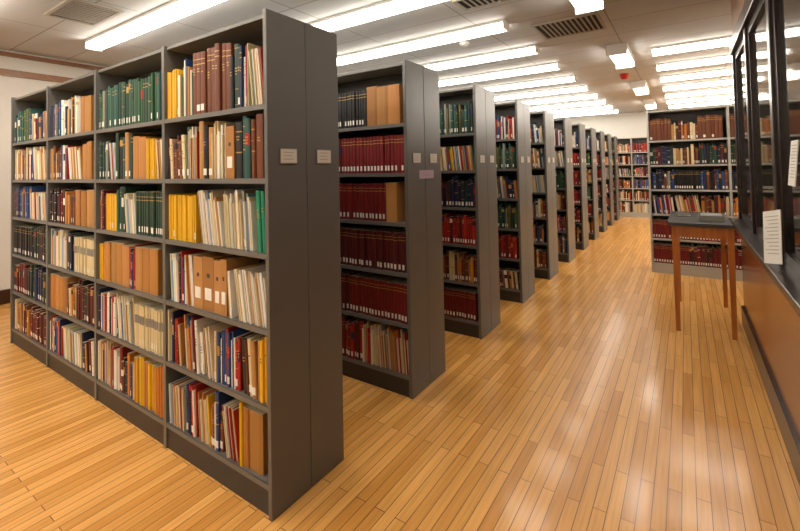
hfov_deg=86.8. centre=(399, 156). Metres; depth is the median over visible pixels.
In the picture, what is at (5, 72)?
trim
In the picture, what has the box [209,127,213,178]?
book
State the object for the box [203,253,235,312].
box
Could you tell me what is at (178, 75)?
book
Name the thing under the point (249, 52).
book
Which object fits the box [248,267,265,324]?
book
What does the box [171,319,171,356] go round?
book
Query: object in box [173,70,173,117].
book
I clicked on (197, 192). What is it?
book
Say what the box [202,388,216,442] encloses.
book
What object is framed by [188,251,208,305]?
book
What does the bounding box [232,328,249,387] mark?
book
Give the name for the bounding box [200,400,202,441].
book
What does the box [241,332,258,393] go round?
book
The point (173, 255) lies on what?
book
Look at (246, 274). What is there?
book
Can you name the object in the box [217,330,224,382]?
book
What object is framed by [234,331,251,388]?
book
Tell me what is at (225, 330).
book
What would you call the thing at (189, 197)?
book
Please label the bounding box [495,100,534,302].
bookshelf
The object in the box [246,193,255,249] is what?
book
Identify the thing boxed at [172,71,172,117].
book
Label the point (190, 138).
book
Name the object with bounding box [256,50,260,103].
book
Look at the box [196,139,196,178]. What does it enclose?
book
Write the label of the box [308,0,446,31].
fluorescent light
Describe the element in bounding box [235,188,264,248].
book
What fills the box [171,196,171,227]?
book
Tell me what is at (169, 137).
book
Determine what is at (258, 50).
book
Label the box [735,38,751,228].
window
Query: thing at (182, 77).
book
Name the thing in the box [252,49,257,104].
book
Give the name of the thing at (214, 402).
book
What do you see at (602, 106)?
fluorescent light
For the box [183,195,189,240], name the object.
book
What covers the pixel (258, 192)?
book
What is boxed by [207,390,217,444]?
book
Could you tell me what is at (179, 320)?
book
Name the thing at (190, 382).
book
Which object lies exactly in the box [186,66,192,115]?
book
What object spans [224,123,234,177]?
book
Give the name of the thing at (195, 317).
book
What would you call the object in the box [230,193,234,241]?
book
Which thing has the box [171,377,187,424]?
book
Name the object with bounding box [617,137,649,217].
bookshelf
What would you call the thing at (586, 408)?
floor
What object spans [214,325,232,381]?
book
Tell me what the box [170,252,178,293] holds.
book
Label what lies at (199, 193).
book
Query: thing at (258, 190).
book
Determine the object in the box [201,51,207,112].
book
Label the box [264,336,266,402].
book
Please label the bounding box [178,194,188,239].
book
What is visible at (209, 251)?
book
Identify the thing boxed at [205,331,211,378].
book
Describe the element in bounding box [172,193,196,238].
book
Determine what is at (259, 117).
book
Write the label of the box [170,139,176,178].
book
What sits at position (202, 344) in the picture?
book
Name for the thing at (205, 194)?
book
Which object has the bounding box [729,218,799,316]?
countertop
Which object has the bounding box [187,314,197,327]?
book
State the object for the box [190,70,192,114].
book
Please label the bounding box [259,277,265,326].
book
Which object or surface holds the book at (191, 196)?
on the bookshelf at (304, 405)
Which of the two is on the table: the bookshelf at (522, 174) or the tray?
the tray
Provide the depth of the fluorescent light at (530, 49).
5.80 m
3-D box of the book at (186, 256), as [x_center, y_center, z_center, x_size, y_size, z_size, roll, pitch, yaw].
[-1.093,0.668,2.356,0.030,0.267,0.193,-2,-2,34]
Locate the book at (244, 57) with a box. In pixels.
[244,57,245,106]
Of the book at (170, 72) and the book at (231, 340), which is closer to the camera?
the book at (231, 340)
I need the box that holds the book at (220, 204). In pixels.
[217,201,225,245]
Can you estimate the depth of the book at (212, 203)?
2.15 m
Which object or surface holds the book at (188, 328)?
on the bookshelf at (304, 405)
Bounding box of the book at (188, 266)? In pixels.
[188,266,190,304]
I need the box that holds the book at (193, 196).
[193,196,194,242]
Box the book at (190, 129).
[190,129,191,178]
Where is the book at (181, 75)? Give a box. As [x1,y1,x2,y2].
[180,74,183,116]
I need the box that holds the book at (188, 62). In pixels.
[185,59,192,115]
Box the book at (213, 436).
[212,400,215,448]
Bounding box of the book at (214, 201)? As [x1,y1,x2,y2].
[214,201,218,245]
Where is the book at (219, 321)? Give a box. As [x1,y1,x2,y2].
[203,321,220,377]
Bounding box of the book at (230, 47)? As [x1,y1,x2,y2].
[226,43,234,108]
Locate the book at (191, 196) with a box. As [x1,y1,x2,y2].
[191,196,192,241]
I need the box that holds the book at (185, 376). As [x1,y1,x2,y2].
[169,376,186,422]
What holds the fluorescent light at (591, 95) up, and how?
attached to the ceiling
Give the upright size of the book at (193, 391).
0.235 m
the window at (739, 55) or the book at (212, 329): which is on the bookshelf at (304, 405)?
the book at (212, 329)
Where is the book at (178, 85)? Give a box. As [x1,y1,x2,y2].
[178,85,178,116]
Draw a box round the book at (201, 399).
[201,399,203,441]
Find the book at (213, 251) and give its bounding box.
[191,251,214,304]
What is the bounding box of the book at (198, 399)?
[198,399,200,440]
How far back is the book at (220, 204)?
2.13 m
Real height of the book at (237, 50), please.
0.320 m
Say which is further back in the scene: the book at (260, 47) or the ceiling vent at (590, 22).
the ceiling vent at (590, 22)
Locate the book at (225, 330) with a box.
[225,330,226,384]
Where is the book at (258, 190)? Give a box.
[256,190,261,251]
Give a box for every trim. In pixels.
[0,51,103,69]
[0,68,73,82]
[729,0,759,55]
[732,54,741,218]
[743,28,755,233]
[765,0,782,252]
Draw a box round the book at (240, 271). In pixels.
[239,264,263,322]
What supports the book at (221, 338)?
on the bookshelf at (304, 405)
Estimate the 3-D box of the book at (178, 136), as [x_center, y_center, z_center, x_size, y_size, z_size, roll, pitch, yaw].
[-1.183,0.004,2.421,0.032,0.241,0.174,-2,-2,34]
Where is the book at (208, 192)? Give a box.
[207,189,234,244]
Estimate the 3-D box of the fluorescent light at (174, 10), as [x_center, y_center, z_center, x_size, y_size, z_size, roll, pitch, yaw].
[-1.859,-1.357,3.777,4.144,0.094,0.170,-2,-2,34]
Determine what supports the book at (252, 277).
on the bookshelf at (304, 405)
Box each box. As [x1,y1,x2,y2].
[193,252,221,308]
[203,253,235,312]
[214,255,237,314]
[220,255,258,315]
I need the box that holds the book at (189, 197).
[189,197,190,241]
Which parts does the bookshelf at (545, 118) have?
panel, shelf, kick plate, panel, panel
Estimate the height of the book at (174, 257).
0.242 m
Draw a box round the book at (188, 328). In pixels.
[187,327,191,369]
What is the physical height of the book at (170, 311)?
0.283 m
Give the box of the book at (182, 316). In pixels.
[175,316,183,362]
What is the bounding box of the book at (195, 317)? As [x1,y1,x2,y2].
[191,315,204,372]
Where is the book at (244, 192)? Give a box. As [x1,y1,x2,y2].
[243,190,257,200]
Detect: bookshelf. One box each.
[10,8,343,520]
[337,59,445,398]
[439,85,500,338]
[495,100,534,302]
[530,110,558,279]
[554,118,575,262]
[572,123,588,249]
[585,128,598,239]
[596,131,607,231]
[604,134,613,225]
[611,136,619,220]
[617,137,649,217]
[646,105,742,281]
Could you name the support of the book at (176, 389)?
on the bookshelf at (304, 405)
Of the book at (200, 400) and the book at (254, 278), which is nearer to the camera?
the book at (254, 278)
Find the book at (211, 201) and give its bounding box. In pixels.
[209,193,215,244]
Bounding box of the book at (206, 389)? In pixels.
[198,386,212,398]
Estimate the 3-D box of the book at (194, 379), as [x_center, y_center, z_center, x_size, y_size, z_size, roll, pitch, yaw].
[-1.171,1.376,2.382,0.019,0.217,0.156,-2,-2,34]
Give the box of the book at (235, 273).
[234,273,240,320]
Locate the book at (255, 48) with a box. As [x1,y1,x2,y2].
[255,48,259,103]
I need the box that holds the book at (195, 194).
[183,194,196,240]
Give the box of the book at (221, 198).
[214,196,223,245]
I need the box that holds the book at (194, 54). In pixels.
[193,53,196,114]
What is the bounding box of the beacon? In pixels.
[620,73,628,79]
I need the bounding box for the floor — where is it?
[0,217,799,530]
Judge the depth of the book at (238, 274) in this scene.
2.01 m
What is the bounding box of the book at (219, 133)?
[218,132,221,178]
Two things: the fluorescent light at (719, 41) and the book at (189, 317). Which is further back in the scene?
the fluorescent light at (719, 41)
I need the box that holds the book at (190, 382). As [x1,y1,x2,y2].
[179,382,190,428]
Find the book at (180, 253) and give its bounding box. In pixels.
[179,253,180,302]
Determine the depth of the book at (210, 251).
2.27 m
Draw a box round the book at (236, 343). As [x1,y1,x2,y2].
[235,342,237,389]
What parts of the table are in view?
leg, leg, leg, leg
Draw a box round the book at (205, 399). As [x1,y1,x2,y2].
[205,399,208,443]
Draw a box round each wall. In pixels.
[0,49,105,289]
[556,104,733,137]
[731,0,744,34]
[741,238,799,440]
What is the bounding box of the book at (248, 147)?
[245,118,254,177]
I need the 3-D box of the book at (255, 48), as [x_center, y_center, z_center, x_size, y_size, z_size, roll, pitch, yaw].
[-0.613,-0.372,2.052,0.037,0.270,0.194,-2,-2,34]
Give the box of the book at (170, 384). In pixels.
[170,384,171,422]
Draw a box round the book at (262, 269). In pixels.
[250,268,265,324]
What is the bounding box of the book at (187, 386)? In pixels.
[187,386,189,432]
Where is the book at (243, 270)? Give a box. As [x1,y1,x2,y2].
[242,264,265,322]
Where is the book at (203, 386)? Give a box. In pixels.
[195,384,209,436]
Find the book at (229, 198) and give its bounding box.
[229,198,232,247]
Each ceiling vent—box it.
[44,0,123,26]
[452,0,509,10]
[531,12,606,39]
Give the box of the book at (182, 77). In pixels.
[182,77,183,115]
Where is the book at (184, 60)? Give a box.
[184,60,185,115]
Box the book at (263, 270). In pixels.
[255,270,265,326]
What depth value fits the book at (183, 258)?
2.31 m
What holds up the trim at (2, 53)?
attached to the wall at (16, 87)
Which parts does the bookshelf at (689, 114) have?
panel, shelf, shelf, shelf, shelf, shelf, shelf, kick plate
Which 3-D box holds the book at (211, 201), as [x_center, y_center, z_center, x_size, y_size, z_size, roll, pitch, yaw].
[-0.903,0.320,2.237,0.058,0.268,0.194,-2,-2,34]
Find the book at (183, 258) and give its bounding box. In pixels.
[182,257,184,303]
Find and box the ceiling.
[0,0,733,118]
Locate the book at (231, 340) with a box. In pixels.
[231,340,232,387]
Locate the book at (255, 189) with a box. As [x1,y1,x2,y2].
[242,189,264,238]
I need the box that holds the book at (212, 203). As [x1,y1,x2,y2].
[212,203,216,245]
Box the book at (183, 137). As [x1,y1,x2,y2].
[181,135,187,178]
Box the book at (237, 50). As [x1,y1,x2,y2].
[235,44,246,107]
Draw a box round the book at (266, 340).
[266,340,266,390]
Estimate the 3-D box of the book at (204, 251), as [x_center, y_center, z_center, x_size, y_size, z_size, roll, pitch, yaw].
[-1.118,0.672,2.381,0.019,0.262,0.189,-2,-2,34]
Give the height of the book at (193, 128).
0.281 m
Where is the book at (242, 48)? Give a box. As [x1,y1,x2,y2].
[239,46,245,106]
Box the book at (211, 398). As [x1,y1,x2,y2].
[207,393,215,445]
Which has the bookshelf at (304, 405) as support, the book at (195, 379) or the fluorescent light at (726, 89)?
the book at (195, 379)
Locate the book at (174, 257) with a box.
[174,257,176,301]
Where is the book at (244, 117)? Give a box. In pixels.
[243,116,255,177]
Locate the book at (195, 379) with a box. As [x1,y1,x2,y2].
[178,379,195,427]
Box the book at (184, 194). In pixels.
[174,194,184,230]
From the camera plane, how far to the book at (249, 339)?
1.99 m
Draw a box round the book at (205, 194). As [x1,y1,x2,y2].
[204,193,209,244]
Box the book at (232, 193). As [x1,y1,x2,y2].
[224,193,233,247]
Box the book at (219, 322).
[208,322,223,375]
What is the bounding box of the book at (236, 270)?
[235,262,264,320]
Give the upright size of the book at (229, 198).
0.243 m
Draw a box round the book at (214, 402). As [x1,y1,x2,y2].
[214,402,215,449]
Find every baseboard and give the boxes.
[0,289,9,304]
[741,305,799,485]
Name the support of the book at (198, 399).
on the bookshelf at (304, 405)
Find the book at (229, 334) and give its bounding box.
[227,328,239,387]
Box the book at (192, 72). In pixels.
[192,72,192,114]
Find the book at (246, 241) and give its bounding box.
[243,201,248,249]
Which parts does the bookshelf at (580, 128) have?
panel, kick plate, panel, panel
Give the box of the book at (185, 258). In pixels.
[185,258,187,303]
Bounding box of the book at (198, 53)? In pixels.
[197,52,200,113]
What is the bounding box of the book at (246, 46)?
[246,46,247,105]
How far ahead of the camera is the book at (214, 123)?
2.16 m
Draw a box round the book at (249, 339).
[247,334,262,396]
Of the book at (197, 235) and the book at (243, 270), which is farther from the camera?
the book at (197, 235)
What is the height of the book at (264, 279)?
0.221 m
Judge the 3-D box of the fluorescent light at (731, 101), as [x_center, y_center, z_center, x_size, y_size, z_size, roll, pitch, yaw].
[8.542,-1.392,10.573,3.094,0.094,0.170,-2,-2,34]
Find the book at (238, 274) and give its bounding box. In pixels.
[238,274,244,321]
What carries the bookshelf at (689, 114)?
on the floor
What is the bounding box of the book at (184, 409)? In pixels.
[182,388,186,430]
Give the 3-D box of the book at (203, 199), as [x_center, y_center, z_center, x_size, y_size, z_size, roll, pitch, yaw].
[-0.957,0.338,2.257,0.045,0.236,0.171,-2,-2,34]
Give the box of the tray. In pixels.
[698,213,724,221]
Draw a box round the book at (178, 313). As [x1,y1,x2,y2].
[172,309,190,362]
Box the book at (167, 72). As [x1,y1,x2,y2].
[167,72,169,118]
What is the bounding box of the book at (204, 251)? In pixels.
[185,251,204,303]
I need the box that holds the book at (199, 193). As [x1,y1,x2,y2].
[198,189,218,243]
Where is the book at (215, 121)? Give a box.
[215,121,216,178]
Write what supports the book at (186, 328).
on the bookshelf at (304, 405)
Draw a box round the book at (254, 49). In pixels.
[254,49,258,103]
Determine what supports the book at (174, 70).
on the bookshelf at (304, 405)
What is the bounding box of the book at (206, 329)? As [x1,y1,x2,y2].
[205,327,208,376]
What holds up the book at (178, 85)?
on the bookshelf at (304, 405)
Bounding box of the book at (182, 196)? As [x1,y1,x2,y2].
[182,196,182,240]
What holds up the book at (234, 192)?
on the bookshelf at (304, 405)
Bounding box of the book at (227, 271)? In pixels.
[227,271,230,317]
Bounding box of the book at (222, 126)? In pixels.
[221,125,224,177]
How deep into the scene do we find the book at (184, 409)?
2.29 m
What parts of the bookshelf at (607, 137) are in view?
panel, panel, panel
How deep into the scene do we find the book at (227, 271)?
2.07 m
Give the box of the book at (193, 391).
[192,390,196,436]
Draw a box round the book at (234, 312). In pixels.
[228,270,238,317]
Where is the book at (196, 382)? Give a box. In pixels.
[189,381,199,390]
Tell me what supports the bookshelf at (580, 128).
on the floor
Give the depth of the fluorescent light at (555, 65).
6.85 m
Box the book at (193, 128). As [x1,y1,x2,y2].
[192,127,195,137]
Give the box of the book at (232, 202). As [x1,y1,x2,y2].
[231,201,234,248]
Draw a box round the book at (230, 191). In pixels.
[225,190,234,193]
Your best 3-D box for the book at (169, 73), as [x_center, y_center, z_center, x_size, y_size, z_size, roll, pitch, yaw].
[-1.257,-0.344,2.479,0.009,0.264,0.190,-2,-2,34]
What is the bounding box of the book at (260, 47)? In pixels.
[259,46,263,97]
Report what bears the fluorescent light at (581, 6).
attached to the ceiling
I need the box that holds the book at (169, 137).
[169,137,176,178]
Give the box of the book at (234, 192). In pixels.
[234,192,237,248]
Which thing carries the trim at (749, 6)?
attached to the wall at (736, 5)
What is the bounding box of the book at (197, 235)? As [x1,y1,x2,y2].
[194,195,201,242]
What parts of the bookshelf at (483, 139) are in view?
shelf, shelf, panel, shelf, shelf, shelf, shelf, kick plate, panel, panel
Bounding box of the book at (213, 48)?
[211,47,214,111]
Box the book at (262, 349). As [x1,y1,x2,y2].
[260,339,264,402]
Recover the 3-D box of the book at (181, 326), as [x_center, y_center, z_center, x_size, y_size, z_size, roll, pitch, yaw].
[-1.154,1.032,2.374,0.027,0.222,0.160,-2,-2,34]
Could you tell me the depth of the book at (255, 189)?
2.04 m
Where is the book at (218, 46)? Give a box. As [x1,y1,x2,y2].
[215,43,221,110]
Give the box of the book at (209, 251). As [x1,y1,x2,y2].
[189,251,209,305]
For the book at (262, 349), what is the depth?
1.93 m
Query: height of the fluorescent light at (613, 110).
0.094 m
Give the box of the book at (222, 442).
[220,411,225,451]
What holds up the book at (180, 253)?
on the bookshelf at (304, 405)
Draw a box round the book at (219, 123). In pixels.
[217,121,235,178]
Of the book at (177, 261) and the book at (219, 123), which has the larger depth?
the book at (177, 261)
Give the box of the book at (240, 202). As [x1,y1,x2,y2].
[239,201,244,249]
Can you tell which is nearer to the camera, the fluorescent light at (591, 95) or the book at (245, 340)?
the book at (245, 340)
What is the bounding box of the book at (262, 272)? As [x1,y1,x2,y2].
[260,272,266,327]
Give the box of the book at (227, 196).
[226,195,231,247]
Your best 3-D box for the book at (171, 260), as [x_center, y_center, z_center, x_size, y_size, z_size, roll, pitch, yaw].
[-1.238,0.696,2.442,0.030,0.222,0.160,-2,-2,34]
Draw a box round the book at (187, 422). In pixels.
[186,380,197,432]
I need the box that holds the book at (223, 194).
[223,194,226,246]
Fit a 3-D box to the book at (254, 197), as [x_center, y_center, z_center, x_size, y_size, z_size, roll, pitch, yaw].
[-0.662,0.318,2.072,0.028,0.252,0.181,-2,-2,34]
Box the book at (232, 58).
[230,56,234,108]
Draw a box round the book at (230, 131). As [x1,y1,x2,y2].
[225,126,235,178]
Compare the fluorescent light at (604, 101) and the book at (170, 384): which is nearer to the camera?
the book at (170, 384)
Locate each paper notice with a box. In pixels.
[763,209,782,263]
[788,140,798,186]
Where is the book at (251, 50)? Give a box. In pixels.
[251,50,255,103]
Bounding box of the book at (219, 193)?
[212,189,241,245]
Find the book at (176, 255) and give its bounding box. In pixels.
[175,253,179,301]
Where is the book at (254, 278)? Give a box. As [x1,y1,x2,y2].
[254,278,260,325]
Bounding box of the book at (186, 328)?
[185,328,188,368]
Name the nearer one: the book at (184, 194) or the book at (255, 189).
the book at (255, 189)
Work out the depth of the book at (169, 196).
2.40 m
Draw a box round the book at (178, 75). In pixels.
[178,75,179,116]
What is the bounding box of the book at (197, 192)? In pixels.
[197,192,202,243]
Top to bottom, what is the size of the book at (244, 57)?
0.245 m
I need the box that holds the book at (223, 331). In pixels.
[223,331,224,384]
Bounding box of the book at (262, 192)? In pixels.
[261,191,265,252]
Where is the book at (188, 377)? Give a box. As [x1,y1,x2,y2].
[173,377,191,409]
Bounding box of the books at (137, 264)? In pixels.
[14,72,741,475]
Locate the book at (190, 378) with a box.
[174,378,190,425]
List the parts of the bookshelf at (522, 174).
shelf, shelf, shelf, panel, shelf, shelf, shelf, kick plate, panel, panel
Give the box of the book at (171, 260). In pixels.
[171,260,173,299]
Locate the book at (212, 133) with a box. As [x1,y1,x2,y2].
[212,133,213,178]
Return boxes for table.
[668,211,737,340]
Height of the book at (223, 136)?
0.219 m
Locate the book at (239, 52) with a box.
[238,52,239,106]
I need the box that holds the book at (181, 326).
[179,323,185,365]
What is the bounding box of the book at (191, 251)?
[181,249,208,302]
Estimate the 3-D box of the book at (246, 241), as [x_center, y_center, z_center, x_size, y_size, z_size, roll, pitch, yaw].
[-0.692,0.329,2.073,0.029,0.231,0.167,-2,-2,34]
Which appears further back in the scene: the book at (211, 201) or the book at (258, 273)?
the book at (211, 201)
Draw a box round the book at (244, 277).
[244,277,249,322]
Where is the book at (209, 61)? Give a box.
[207,48,211,111]
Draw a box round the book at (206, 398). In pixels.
[204,398,206,443]
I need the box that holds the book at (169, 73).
[169,73,169,117]
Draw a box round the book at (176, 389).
[175,378,193,426]
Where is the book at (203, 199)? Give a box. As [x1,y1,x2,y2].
[203,199,208,244]
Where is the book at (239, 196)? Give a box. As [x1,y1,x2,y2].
[236,194,241,249]
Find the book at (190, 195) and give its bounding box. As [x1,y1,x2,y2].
[188,195,193,241]
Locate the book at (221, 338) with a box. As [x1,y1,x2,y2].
[221,338,221,382]
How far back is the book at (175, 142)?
2.36 m
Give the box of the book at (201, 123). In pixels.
[199,121,214,178]
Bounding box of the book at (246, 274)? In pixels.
[244,266,265,323]
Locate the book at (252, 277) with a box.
[252,277,258,325]
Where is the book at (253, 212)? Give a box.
[250,201,257,250]
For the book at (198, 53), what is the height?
0.331 m
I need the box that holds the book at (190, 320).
[190,320,193,370]
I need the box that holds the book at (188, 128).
[187,127,191,178]
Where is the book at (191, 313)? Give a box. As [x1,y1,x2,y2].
[184,312,194,366]
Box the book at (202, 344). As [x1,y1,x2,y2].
[200,331,206,373]
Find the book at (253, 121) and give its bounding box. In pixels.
[251,119,256,177]
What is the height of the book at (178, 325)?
0.218 m
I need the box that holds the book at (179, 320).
[177,317,183,363]
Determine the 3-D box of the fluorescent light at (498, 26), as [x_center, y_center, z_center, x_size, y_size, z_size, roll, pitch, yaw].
[-0.579,-1.332,5.676,4.144,0.094,0.170,-2,-2,34]
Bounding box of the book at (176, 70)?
[175,69,177,117]
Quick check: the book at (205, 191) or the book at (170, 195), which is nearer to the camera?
the book at (205, 191)
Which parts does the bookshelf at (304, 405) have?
panel, shelf, shelf, shelf, shelf, shelf, shelf, shelf, shelf, shelf, shelf, shelf, shelf, shelf, shelf, shelf, shelf, shelf, shelf, kick plate, panel, shelf, shelf, shelf, shelf, shelf, shelf, panel, panel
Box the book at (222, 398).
[215,390,234,451]
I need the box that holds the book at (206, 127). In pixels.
[203,125,213,178]
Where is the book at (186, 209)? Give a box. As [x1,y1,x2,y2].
[185,196,187,240]
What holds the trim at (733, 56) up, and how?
attached to the wall at (775, 324)
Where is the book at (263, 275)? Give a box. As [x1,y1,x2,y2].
[260,272,266,326]
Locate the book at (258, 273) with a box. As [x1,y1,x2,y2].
[257,271,265,326]
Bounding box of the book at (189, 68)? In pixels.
[188,67,192,114]
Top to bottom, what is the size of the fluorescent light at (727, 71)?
0.094 m
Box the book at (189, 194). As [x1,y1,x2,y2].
[179,194,189,239]
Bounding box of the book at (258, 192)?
[257,190,264,252]
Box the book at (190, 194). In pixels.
[180,194,194,239]
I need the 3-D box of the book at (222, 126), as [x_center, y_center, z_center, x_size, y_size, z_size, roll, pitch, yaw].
[-0.842,-0.024,2.206,0.014,0.271,0.195,-2,-2,34]
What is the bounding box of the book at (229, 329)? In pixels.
[226,326,239,385]
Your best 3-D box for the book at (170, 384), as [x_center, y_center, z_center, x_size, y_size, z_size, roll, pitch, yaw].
[-1.237,1.382,2.422,0.021,0.209,0.150,-2,-2,34]
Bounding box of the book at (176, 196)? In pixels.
[175,195,177,239]
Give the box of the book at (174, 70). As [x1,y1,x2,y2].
[174,70,174,117]
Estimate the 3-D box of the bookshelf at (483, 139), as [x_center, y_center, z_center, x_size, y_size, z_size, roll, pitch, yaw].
[-0.683,0.549,4.992,3.662,2.270,0.470,-2,-2,34]
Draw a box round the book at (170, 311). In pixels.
[168,307,179,360]
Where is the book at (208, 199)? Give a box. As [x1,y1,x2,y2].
[208,199,214,244]
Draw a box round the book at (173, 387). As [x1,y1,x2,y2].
[173,387,175,425]
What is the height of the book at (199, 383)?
0.253 m
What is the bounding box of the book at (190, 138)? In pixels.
[190,138,191,178]
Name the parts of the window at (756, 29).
sash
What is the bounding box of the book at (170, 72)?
[170,72,171,117]
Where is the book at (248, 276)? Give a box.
[248,276,253,323]
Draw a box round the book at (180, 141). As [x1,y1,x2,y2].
[179,140,182,178]
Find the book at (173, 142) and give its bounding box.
[173,142,175,178]
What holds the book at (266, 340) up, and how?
on the bookshelf at (304, 405)
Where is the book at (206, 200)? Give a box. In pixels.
[206,200,211,244]
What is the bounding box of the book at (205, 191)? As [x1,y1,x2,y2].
[202,189,227,243]
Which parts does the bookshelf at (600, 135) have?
panel, panel, panel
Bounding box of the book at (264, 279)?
[263,278,265,298]
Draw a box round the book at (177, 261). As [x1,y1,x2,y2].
[176,260,178,301]
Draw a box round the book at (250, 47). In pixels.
[247,43,259,105]
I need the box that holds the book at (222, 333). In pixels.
[222,333,223,383]
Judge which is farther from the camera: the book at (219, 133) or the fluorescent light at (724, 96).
the fluorescent light at (724, 96)
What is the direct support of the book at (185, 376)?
on the bookshelf at (304, 405)
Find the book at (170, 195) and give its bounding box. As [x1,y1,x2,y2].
[169,193,191,238]
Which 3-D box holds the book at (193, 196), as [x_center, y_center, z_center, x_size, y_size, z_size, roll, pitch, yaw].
[-1.052,0.336,2.322,0.010,0.247,0.178,-2,-2,34]
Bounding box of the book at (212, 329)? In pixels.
[208,323,229,379]
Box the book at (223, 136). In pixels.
[222,135,224,178]
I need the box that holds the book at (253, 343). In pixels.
[250,335,264,398]
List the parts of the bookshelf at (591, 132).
panel, kick plate, panel, panel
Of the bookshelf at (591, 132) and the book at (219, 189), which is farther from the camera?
the bookshelf at (591, 132)
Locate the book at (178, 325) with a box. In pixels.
[178,325,180,365]
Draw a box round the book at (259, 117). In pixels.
[256,114,264,177]
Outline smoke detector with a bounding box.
[459,41,468,45]
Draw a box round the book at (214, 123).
[214,123,215,178]
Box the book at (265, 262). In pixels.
[238,262,265,273]
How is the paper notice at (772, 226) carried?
on the countertop
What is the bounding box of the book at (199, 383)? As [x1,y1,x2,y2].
[191,382,203,435]
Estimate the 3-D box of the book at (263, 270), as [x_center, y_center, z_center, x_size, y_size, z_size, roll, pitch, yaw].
[-0.605,0.661,2.022,0.052,0.243,0.176,-2,-2,34]
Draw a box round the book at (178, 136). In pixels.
[177,135,180,178]
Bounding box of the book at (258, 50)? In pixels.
[256,48,261,103]
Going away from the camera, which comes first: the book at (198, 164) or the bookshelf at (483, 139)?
the book at (198, 164)
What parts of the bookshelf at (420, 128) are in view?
shelf, shelf, panel, shelf, shelf, shelf, shelf, kick plate, panel, panel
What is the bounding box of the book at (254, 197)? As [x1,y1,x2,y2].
[247,196,255,250]
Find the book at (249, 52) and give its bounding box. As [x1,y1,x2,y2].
[248,51,254,104]
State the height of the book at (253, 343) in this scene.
0.260 m
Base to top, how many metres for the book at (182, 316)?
0.240 m
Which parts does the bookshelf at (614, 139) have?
panel, panel, panel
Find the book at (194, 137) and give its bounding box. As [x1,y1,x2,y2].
[194,137,195,178]
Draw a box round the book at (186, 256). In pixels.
[185,251,206,305]
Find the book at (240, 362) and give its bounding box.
[238,332,252,390]
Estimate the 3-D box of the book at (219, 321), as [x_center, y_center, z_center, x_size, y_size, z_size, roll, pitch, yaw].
[-0.953,1.010,2.256,0.039,0.251,0.182,-2,-2,34]
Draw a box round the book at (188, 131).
[188,131,189,178]
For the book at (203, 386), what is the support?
on the bookshelf at (304, 405)
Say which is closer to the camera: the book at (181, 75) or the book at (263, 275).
the book at (263, 275)
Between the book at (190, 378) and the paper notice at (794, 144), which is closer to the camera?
the paper notice at (794, 144)
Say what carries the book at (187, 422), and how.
on the bookshelf at (304, 405)
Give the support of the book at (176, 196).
on the bookshelf at (304, 405)
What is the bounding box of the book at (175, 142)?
[174,141,178,178]
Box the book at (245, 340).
[244,339,249,395]
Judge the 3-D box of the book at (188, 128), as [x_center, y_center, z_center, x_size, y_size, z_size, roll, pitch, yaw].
[-1.098,-0.019,2.382,0.036,0.282,0.196,-2,-2,34]
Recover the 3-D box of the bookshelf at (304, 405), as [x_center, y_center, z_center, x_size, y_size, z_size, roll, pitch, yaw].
[-1.963,0.525,3.093,3.662,2.270,0.470,-2,-2,34]
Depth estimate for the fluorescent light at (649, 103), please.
10.32 m
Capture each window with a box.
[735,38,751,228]
[747,0,773,240]
[772,0,799,276]
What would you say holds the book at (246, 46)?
on the bookshelf at (304, 405)
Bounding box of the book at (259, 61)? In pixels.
[258,56,263,103]
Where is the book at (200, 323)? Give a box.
[194,317,218,373]
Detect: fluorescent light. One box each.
[85,0,224,51]
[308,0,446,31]
[337,19,508,65]
[422,44,538,69]
[439,62,560,85]
[482,75,576,90]
[494,85,588,100]
[497,93,598,104]
[530,99,606,110]
[530,105,612,113]
[554,109,618,117]
[570,0,603,14]
[606,42,633,68]
[631,80,648,94]
[643,99,656,108]
[651,35,731,56]
[656,54,731,71]
[660,68,731,82]
[663,78,732,91]
[665,87,732,97]
[667,94,732,103]
[668,99,733,108]
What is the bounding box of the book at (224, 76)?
[222,43,226,109]
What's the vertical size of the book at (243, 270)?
0.244 m
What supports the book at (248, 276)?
on the bookshelf at (304, 405)
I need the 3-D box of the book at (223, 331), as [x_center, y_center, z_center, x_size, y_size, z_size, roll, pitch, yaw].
[-0.823,1.001,2.174,0.011,0.260,0.187,-2,-2,34]
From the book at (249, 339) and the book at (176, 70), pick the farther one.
the book at (176, 70)
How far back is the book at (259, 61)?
1.95 m
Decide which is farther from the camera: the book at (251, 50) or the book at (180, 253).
the book at (180, 253)
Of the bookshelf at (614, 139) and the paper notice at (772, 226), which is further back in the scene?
the bookshelf at (614, 139)
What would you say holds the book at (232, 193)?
on the bookshelf at (304, 405)
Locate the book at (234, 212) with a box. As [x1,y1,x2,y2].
[233,203,236,248]
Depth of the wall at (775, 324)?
2.51 m
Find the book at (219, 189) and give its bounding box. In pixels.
[201,189,221,243]
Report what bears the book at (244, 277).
on the bookshelf at (304, 405)
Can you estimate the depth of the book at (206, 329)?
2.18 m
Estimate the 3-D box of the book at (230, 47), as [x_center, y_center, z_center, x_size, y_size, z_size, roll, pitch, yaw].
[-0.804,-0.398,2.189,0.040,0.337,0.196,-2,-2,34]
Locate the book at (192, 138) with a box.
[192,138,193,178]
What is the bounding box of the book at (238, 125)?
[235,122,242,177]
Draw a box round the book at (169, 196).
[169,196,169,238]
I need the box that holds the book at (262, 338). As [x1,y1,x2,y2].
[258,338,263,400]
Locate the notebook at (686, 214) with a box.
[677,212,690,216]
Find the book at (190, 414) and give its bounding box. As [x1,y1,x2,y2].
[189,390,191,434]
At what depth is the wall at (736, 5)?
3.76 m
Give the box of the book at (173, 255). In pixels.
[172,253,178,301]
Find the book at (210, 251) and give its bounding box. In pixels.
[190,251,212,305]
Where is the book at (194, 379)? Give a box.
[177,379,194,427]
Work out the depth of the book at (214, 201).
2.14 m
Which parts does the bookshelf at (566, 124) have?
panel, kick plate, panel, panel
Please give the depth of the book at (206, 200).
2.18 m
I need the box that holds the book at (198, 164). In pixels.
[197,131,199,178]

